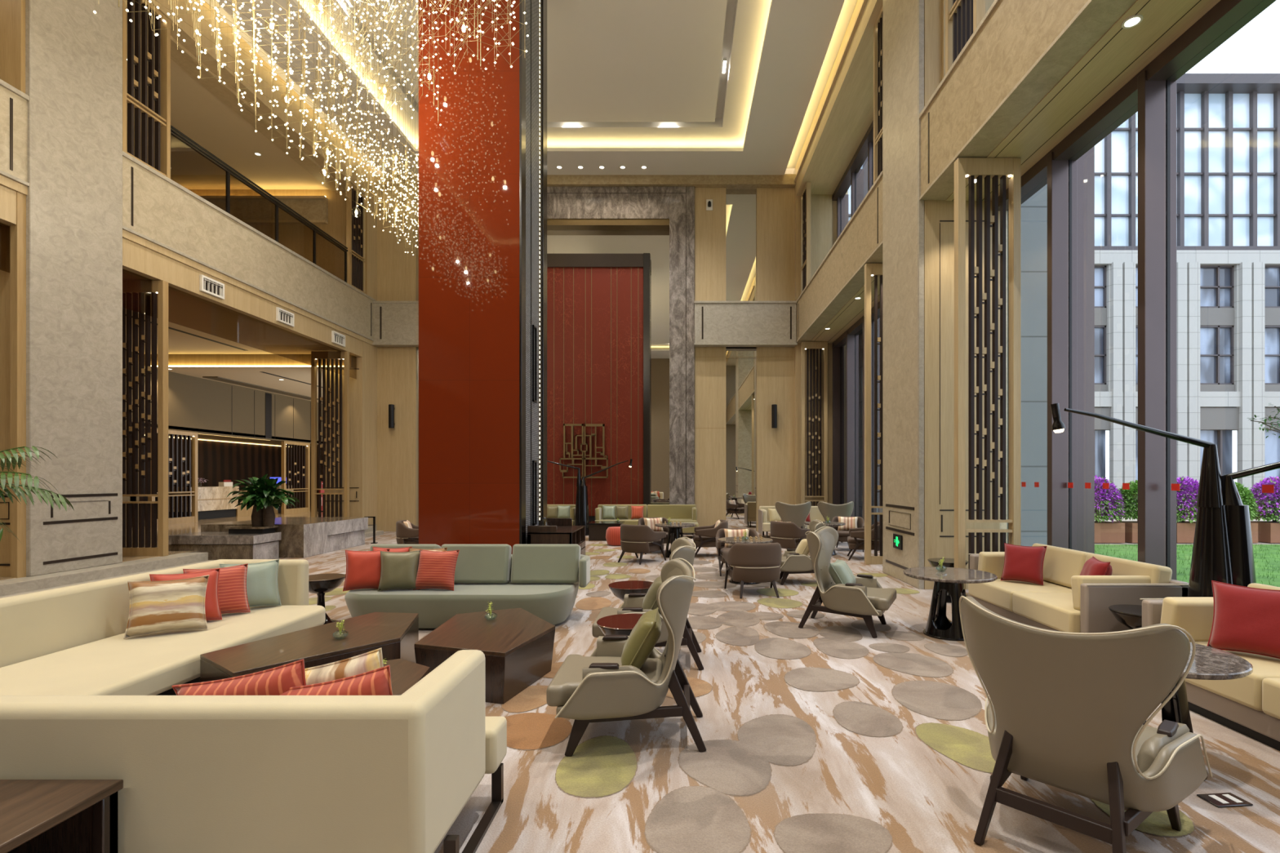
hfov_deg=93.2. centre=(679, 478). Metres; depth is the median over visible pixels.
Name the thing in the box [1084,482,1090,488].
window sticker
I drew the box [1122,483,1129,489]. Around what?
window sticker
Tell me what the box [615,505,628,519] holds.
cushion
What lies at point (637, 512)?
cushion
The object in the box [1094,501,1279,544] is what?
ground
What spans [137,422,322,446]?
ceiling
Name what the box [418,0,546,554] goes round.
column
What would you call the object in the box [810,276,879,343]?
ceiling
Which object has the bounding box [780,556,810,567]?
seat cushion
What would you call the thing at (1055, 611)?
seat cushion
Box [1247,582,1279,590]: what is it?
sofa backrest
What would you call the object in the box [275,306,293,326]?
air vent
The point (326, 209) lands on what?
wall
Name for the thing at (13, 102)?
trim
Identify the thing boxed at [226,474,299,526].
potted plant
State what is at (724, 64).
light
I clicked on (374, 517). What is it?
handrail
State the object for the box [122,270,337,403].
ceiling
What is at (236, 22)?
chandelier
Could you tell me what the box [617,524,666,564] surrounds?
tub chair
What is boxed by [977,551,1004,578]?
cushion
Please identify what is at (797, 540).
seat cushion
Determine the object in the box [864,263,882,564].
slatted screen
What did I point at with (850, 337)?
window
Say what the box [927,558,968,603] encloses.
side table
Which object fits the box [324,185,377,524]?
wall
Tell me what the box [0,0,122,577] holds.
wall column
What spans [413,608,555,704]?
coffee table
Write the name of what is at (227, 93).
wall
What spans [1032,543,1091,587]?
cushion
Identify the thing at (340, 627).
vase
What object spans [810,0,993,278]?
wall
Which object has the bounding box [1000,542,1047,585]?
cushion
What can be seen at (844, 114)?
wall
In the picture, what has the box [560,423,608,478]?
wall sculpture
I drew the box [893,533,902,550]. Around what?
exit sign
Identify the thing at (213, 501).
reception desk
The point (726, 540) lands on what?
table
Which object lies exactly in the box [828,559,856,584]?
cushion
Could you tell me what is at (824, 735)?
floor
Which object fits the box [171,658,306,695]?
cushion
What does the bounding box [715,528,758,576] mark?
tub chair
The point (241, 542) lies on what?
planter
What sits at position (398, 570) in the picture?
cushion
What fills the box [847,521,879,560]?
tub chair
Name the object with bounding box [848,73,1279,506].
building
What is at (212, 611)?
cushion
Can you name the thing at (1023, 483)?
window sticker
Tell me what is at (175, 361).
trim
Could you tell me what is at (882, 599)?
seat cushion
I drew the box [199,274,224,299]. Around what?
air vent
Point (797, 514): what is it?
armchair
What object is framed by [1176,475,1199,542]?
hedge
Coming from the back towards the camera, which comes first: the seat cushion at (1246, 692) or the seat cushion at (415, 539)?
the seat cushion at (415, 539)
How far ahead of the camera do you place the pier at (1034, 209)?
9.30 m
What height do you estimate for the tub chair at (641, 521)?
0.778 m
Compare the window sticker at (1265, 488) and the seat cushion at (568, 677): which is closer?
the seat cushion at (568, 677)
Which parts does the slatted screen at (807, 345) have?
post, post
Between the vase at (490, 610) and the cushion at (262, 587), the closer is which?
the vase at (490, 610)
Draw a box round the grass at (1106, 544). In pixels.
[1094,543,1279,586]
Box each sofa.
[0,559,325,695]
[0,649,506,852]
[344,544,590,628]
[546,504,575,525]
[595,504,697,534]
[758,506,825,537]
[967,543,1188,633]
[1139,582,1279,751]
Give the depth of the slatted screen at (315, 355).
17.47 m
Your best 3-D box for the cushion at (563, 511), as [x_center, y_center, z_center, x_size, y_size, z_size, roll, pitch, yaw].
[-3.530,1.047,18.482,0.398,0.420,0.225,0,0,0]
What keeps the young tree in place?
on the lawn at (1273, 550)
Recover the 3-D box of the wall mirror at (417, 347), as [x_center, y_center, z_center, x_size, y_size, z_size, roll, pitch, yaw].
[-7.880,-1.250,19.330,0.980,5.900,0.020,0,0,0]
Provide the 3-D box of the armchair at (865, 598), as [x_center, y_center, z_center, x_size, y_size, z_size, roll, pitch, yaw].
[1.916,1.147,6.877,0.983,1.123,0.938,0,0,27]
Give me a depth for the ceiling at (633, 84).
14.60 m
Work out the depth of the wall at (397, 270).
19.20 m
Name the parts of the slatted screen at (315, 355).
post, rail, rail, post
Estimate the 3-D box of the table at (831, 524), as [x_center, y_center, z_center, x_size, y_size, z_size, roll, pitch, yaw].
[3.250,1.356,13.500,0.899,0.712,0.899,0,0,40]
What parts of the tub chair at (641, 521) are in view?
seat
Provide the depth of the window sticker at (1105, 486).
7.04 m
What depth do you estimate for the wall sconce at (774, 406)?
18.96 m
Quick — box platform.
[0,524,383,598]
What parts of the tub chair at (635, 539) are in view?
leg, panel, leg, seat, leg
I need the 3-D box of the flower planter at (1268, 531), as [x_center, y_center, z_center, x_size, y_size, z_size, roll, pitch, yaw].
[16.950,0.868,17.209,1.368,1.864,1.349,0,0,0]
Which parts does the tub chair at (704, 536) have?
leg, seat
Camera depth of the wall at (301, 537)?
13.41 m
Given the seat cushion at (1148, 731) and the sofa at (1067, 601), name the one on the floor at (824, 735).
the sofa at (1067, 601)
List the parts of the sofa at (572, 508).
backrest, arm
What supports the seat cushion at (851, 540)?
on the tub chair at (856, 540)
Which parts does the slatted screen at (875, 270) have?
post, board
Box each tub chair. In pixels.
[395,520,418,544]
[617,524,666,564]
[637,517,671,554]
[692,520,728,556]
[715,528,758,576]
[722,542,781,598]
[770,520,810,549]
[831,516,864,551]
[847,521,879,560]
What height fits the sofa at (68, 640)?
0.860 m
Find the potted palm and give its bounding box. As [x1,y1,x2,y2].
[0,445,74,542]
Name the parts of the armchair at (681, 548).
rail, cross rail, leg, leg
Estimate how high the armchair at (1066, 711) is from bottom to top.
1.123 m
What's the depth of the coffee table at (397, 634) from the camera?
4.64 m
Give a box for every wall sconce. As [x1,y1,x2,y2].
[388,404,395,428]
[771,404,777,428]
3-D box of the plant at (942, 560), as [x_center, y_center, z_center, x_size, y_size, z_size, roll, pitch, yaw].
[2.900,0.947,6.680,0.116,0.158,0.115,0,0,-21]
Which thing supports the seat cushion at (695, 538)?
on the tub chair at (704, 536)
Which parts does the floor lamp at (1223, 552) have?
bulb, arm, arm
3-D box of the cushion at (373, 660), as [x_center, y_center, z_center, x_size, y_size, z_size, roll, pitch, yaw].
[-1.562,1.012,2.723,0.641,0.509,0.204,0,0,-2]
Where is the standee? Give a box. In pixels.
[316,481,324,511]
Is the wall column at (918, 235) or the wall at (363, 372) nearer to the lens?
the wall column at (918, 235)
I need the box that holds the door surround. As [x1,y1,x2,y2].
[546,186,694,504]
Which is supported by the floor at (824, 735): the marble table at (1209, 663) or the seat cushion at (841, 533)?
the marble table at (1209, 663)
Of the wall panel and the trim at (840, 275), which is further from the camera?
the wall panel
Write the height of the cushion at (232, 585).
0.453 m
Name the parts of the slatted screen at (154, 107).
post, rail, rail, board, post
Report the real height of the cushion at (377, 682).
0.473 m
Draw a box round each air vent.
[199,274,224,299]
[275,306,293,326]
[331,330,345,346]
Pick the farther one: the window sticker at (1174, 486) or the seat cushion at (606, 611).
the window sticker at (1174, 486)
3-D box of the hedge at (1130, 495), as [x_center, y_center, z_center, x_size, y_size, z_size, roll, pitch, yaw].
[13.109,0.910,17.199,1.342,1.780,1.332,0,0,12]
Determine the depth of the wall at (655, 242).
19.54 m
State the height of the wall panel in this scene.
8.820 m
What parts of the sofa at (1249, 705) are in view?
arm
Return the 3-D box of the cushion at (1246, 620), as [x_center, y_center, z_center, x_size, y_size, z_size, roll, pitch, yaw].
[4.075,1.005,4.242,0.251,0.489,0.549,0,0,-37]
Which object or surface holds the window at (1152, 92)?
on the floor at (824, 735)
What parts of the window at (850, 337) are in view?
frame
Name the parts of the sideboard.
splash panel, splash panel, drawer, door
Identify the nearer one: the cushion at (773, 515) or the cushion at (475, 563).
the cushion at (475, 563)
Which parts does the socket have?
lid, lid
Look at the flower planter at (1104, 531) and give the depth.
16.80 m
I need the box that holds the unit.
[706,199,712,210]
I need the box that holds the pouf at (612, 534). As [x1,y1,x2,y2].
[605,526,620,546]
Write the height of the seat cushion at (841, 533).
0.095 m
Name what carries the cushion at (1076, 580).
on the sofa at (1067, 601)
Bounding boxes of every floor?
[0,507,322,580]
[276,531,1279,852]
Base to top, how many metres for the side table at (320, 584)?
0.555 m
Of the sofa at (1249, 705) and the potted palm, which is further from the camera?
the potted palm
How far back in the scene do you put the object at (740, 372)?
19.32 m
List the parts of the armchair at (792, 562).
leg, leg, rail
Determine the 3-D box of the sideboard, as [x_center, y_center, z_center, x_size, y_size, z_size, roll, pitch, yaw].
[-2.100,1.220,10.500,0.720,0.960,1.440,0,0,0]
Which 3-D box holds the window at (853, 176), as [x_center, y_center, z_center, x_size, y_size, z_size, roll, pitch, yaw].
[5.030,-7.205,14.950,0.460,3.330,8.000,0,0,0]
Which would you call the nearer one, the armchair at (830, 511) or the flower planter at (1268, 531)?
the armchair at (830, 511)
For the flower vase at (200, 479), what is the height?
0.331 m
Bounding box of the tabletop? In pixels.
[928,560,967,567]
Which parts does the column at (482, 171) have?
panel, pull frame, pull frame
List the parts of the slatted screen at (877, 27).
post, rail, rail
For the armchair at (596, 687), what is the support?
on the floor at (824, 735)
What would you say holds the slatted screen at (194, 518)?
on the floor at (189, 527)
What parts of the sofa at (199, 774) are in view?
seat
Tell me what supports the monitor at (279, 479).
on the reception desk at (213, 501)
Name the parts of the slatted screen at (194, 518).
post, rail, rail, board, post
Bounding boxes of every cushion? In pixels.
[123,575,208,639]
[149,568,222,620]
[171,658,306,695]
[182,563,250,613]
[219,559,281,607]
[280,665,392,695]
[304,648,383,685]
[342,548,390,591]
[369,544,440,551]
[373,546,412,552]
[377,550,422,591]
[402,520,412,528]
[403,537,418,541]
[408,547,447,551]
[413,549,459,591]
[440,544,511,583]
[511,544,580,583]
[546,505,559,518]
[546,654,662,706]
[557,505,570,518]
[591,607,661,637]
[602,505,615,519]
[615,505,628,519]
[620,607,662,669]
[631,505,644,519]
[642,576,662,613]
[643,517,663,531]
[648,539,663,545]
[692,534,715,541]
[714,520,720,527]
[720,546,731,554]
[724,528,749,547]
[768,508,781,522]
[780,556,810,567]
[795,537,806,542]
[795,538,808,555]
[805,511,810,521]
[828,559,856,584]
[836,530,850,536]
[837,516,857,530]
[847,536,874,543]
[866,586,896,610]
[968,578,1071,612]
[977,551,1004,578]
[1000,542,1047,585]
[1012,592,1079,632]
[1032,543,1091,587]
[1071,575,1151,610]
[1079,556,1112,575]
[1085,553,1172,583]
[1131,724,1157,773]
[1160,596,1213,641]
[1185,641,1279,711]
[1207,580,1279,658]
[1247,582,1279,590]
[1262,678,1279,719]
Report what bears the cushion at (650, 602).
on the armchair at (681, 548)
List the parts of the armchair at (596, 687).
seat, leg, rail, leg, cross rail, leg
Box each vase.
[198,478,206,483]
[333,619,347,638]
[484,601,494,619]
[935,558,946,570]
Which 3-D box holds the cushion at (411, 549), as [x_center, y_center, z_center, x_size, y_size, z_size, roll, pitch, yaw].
[-2.983,1.040,7.125,0.450,0.429,0.245,0,0,-4]
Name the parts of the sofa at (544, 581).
seat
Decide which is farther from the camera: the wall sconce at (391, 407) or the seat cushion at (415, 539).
the wall sconce at (391, 407)
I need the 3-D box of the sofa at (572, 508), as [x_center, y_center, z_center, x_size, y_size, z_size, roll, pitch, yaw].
[-4.350,1.260,18.460,2.400,0.880,0.870,0,0,0]
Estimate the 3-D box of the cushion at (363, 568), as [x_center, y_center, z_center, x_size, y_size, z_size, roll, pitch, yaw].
[-3.577,1.048,6.917,0.470,0.453,0.240,0,0,-18]
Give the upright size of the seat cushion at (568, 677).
0.130 m
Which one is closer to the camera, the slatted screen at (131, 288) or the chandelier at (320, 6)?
the chandelier at (320, 6)
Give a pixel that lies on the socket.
(1224, 799)
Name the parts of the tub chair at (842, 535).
seat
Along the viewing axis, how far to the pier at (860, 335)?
17.22 m
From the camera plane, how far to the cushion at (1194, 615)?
4.62 m
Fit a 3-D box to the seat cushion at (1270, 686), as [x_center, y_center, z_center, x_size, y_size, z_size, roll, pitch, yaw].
[4.085,1.370,3.342,0.830,0.230,0.957,0,0,0]
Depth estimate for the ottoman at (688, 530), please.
16.88 m
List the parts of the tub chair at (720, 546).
leg, seat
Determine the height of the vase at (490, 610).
0.160 m
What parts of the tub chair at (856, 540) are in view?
leg, seat, panel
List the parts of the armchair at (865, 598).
leg, cross rail, leg, rail, leg, seat, leg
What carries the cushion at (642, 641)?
on the armchair at (596, 687)
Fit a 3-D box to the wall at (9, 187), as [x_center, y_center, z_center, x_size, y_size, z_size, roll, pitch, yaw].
[-9.720,-3.990,4.740,0.280,0.620,8.280,0,0,0]
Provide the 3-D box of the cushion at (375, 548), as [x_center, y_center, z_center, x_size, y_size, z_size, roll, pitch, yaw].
[-3.420,1.040,7.138,0.469,0.448,0.248,0,0,-1]
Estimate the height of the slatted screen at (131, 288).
5.120 m
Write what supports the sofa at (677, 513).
on the floor at (824, 735)
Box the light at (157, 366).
[156,365,343,366]
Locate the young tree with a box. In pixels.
[1246,403,1279,438]
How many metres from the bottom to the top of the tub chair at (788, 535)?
0.778 m
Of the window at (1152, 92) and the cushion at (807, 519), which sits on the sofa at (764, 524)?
the cushion at (807, 519)
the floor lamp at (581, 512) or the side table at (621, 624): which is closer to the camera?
the side table at (621, 624)
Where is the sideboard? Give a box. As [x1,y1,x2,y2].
[527,518,585,555]
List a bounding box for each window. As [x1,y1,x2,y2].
[831,120,873,239]
[831,301,879,525]
[998,0,1275,580]
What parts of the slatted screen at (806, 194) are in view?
post, post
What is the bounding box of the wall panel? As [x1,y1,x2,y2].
[546,253,650,521]
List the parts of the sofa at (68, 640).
seat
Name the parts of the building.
pane, pane, pane, pane, pane, pane, pane, pane, pane, pane, pane, pane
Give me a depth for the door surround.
19.12 m
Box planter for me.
[168,525,281,559]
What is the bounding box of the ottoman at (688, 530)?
[669,521,698,534]
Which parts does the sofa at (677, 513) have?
arm, backrest, seat, backrest, arm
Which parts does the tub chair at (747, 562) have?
leg, seat, leg, panel, leg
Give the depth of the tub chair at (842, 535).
14.40 m
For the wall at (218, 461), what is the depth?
25.97 m
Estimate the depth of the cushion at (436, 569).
6.85 m
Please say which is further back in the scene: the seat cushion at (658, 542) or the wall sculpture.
the wall sculpture
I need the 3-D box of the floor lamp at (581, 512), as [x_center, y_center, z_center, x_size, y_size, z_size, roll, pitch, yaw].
[-2.899,0.533,18.000,3.033,2.334,0.520,0,0,0]
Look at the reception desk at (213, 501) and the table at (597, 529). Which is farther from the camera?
the reception desk at (213, 501)
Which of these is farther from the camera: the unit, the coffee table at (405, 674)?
the unit
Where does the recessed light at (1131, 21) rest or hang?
in the ceiling at (1120, 54)
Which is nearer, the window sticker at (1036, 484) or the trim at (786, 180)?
the window sticker at (1036, 484)
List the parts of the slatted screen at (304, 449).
post, rail, board, post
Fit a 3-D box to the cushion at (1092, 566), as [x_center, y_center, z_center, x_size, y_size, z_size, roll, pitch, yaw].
[4.222,1.035,6.151,0.250,0.429,0.472,0,0,16]
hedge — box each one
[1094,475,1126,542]
[1113,480,1137,542]
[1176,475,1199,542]
[1235,481,1259,542]
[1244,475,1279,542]
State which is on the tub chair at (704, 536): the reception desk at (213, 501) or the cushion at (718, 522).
the cushion at (718, 522)
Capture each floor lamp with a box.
[546,458,632,536]
[1050,403,1279,596]
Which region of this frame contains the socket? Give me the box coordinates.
[1196,792,1253,807]
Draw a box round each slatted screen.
[122,0,170,178]
[122,280,168,556]
[147,428,198,525]
[281,440,310,514]
[311,351,349,517]
[346,182,367,294]
[800,182,810,293]
[800,341,827,506]
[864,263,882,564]
[873,7,882,182]
[945,0,985,74]
[954,157,1021,596]
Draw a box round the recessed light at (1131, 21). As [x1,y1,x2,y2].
[1121,13,1142,28]
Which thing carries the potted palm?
on the floor at (824, 735)
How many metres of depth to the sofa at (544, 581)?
7.11 m
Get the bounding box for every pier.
[858,317,882,521]
[1007,146,1094,553]
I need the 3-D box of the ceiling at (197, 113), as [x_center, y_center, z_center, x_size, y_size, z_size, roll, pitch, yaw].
[-15.965,-8.750,4.700,12.070,0.100,27.400,0,0,0]
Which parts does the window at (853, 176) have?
frame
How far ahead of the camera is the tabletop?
8.25 m
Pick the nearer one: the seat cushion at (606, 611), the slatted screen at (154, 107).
the seat cushion at (606, 611)
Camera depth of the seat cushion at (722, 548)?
10.76 m
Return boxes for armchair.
[546,558,706,756]
[591,537,703,670]
[774,501,811,528]
[779,519,826,585]
[798,526,896,638]
[817,501,853,543]
[959,595,1212,852]
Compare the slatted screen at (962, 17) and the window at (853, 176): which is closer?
the slatted screen at (962, 17)
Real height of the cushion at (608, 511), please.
0.420 m
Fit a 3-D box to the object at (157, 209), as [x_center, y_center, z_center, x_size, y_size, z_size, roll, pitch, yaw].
[-9.715,-4.955,14.680,0.330,1.330,8.640,0,0,0]
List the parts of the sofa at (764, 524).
panel, arm, backrest, seat, backrest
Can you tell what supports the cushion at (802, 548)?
on the armchair at (792, 562)
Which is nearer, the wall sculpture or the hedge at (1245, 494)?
the hedge at (1245, 494)
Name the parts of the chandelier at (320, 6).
bulb, bulb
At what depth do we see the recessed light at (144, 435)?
25.83 m
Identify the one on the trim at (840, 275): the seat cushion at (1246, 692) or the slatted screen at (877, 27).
the slatted screen at (877, 27)
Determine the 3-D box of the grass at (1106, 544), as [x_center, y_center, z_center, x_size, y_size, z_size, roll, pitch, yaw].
[13.294,1.730,10.251,15.426,0.110,11.560,0,0,0]
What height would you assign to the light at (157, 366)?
0.030 m
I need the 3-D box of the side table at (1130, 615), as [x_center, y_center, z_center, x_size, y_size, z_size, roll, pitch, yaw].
[4.030,1.423,5.220,0.524,0.555,0.524,0,0,0]
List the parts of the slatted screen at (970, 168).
post, rail, rail, post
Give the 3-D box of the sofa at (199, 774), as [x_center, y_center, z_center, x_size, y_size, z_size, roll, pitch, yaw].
[-2.112,1.275,2.755,2.375,0.850,1.030,0,0,0]
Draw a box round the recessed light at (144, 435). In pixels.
[144,435,281,446]
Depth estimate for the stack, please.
22.43 m
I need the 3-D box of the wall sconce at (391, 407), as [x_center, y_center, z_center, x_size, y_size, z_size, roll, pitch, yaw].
[-9.070,-1.950,19.078,0.170,0.740,0.245,0,0,0]
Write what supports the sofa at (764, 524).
on the floor at (824, 735)
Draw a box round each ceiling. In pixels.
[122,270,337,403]
[126,22,328,189]
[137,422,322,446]
[204,0,857,174]
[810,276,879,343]
[945,0,1220,200]
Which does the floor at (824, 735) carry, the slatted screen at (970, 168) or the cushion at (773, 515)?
the slatted screen at (970, 168)
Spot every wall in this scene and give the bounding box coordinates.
[0,173,27,226]
[122,229,374,356]
[122,350,322,528]
[126,0,373,202]
[130,434,322,519]
[188,189,346,280]
[200,517,368,557]
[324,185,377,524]
[376,187,794,531]
[546,230,669,504]
[792,166,848,506]
[794,0,882,195]
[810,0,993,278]
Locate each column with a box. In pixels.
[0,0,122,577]
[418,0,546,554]
[882,0,1007,589]
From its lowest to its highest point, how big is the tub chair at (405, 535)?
0.778 m
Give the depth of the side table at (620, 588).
6.36 m
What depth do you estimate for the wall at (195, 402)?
21.55 m
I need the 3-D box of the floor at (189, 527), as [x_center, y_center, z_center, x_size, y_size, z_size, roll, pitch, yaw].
[-15.810,1.447,10.500,12.380,0.006,39.000,0,0,0]
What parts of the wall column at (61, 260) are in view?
panel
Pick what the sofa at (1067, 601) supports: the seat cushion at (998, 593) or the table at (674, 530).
the seat cushion at (998, 593)
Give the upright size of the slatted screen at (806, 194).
3.300 m
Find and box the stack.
[218,480,232,486]
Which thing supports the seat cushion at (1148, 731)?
on the armchair at (1066, 711)
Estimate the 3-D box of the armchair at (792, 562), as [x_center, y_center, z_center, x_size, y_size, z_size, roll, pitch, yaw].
[1.984,1.202,9.868,0.885,1.010,0.844,0,0,7]
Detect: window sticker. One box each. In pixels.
[1021,481,1026,486]
[1034,482,1039,487]
[1067,482,1073,488]
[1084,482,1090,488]
[1102,483,1109,488]
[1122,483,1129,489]
[1171,483,1179,490]
[1262,484,1274,493]
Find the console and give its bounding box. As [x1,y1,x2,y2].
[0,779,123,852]
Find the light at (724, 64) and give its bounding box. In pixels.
[722,57,726,73]
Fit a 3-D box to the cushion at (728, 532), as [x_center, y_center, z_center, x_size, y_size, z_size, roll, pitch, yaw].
[1.052,1.092,11.017,0.468,0.336,0.172,0,0,-4]
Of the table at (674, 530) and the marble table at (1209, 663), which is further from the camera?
the table at (674, 530)
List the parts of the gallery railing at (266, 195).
post, post, post, post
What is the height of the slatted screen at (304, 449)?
2.950 m
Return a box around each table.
[200,612,418,682]
[308,573,345,624]
[383,658,430,695]
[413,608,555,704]
[586,520,624,541]
[596,613,662,635]
[608,580,653,601]
[654,522,696,558]
[717,537,773,585]
[804,521,845,555]
[903,566,997,641]
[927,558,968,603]
[1108,604,1142,629]
[1142,642,1253,781]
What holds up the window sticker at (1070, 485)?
attached to the window at (1152, 92)
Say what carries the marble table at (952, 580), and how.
on the floor at (824, 735)
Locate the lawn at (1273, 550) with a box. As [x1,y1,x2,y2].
[1094,544,1279,586]
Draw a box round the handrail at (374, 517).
[364,516,377,543]
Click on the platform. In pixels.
(23, 585)
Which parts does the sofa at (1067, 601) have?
arm, frame, arm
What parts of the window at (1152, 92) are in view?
frame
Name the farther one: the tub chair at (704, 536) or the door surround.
the door surround
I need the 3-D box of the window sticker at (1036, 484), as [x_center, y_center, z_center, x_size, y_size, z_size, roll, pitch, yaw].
[4.980,0.090,8.414,0.004,0.070,0.100,0,0,0]
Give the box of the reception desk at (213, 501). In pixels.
[168,485,293,519]
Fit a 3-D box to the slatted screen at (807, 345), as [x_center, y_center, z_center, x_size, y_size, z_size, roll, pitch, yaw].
[4.190,-1.265,18.750,0.800,5.930,0.120,0,0,0]
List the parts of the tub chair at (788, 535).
panel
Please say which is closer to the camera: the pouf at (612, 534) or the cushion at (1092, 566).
the cushion at (1092, 566)
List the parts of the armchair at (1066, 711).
leg, rail, leg, cross rail, seat, leg, rail, leg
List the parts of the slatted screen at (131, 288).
rail, rail, board, post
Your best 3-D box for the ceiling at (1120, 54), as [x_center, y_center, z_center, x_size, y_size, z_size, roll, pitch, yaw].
[4.585,-4.888,5.150,1.030,1.305,8.180,0,0,0]
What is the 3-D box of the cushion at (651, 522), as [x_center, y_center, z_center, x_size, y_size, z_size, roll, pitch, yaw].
[-0.598,1.092,14.106,0.468,0.336,0.171,0,0,-21]
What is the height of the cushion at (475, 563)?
0.479 m
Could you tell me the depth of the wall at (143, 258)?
12.85 m
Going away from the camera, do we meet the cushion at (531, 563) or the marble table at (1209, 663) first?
the marble table at (1209, 663)
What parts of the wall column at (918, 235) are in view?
panel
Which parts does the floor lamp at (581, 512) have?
arm, arm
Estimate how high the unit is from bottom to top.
0.340 m
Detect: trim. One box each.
[0,79,29,186]
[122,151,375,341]
[144,354,352,368]
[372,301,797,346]
[374,173,795,190]
[795,170,882,342]
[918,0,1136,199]
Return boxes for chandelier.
[93,0,418,255]
[284,0,528,125]
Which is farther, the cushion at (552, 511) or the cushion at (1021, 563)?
the cushion at (552, 511)
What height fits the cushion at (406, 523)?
0.336 m
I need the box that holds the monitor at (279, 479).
[268,476,286,485]
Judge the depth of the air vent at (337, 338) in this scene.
16.98 m
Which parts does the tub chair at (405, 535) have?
panel, seat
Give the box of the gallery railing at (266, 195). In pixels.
[170,124,347,282]
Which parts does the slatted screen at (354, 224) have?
post, rail, rail, post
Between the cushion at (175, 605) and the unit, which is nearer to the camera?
the cushion at (175, 605)
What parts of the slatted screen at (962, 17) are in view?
post, rail, rail, post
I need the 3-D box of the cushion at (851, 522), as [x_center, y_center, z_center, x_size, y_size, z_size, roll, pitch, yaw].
[4.050,1.092,14.509,0.468,0.336,0.171,0,0,17]
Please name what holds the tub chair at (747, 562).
on the floor at (824, 735)
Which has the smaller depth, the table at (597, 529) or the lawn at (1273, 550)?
the lawn at (1273, 550)
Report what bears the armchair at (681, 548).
on the floor at (824, 735)

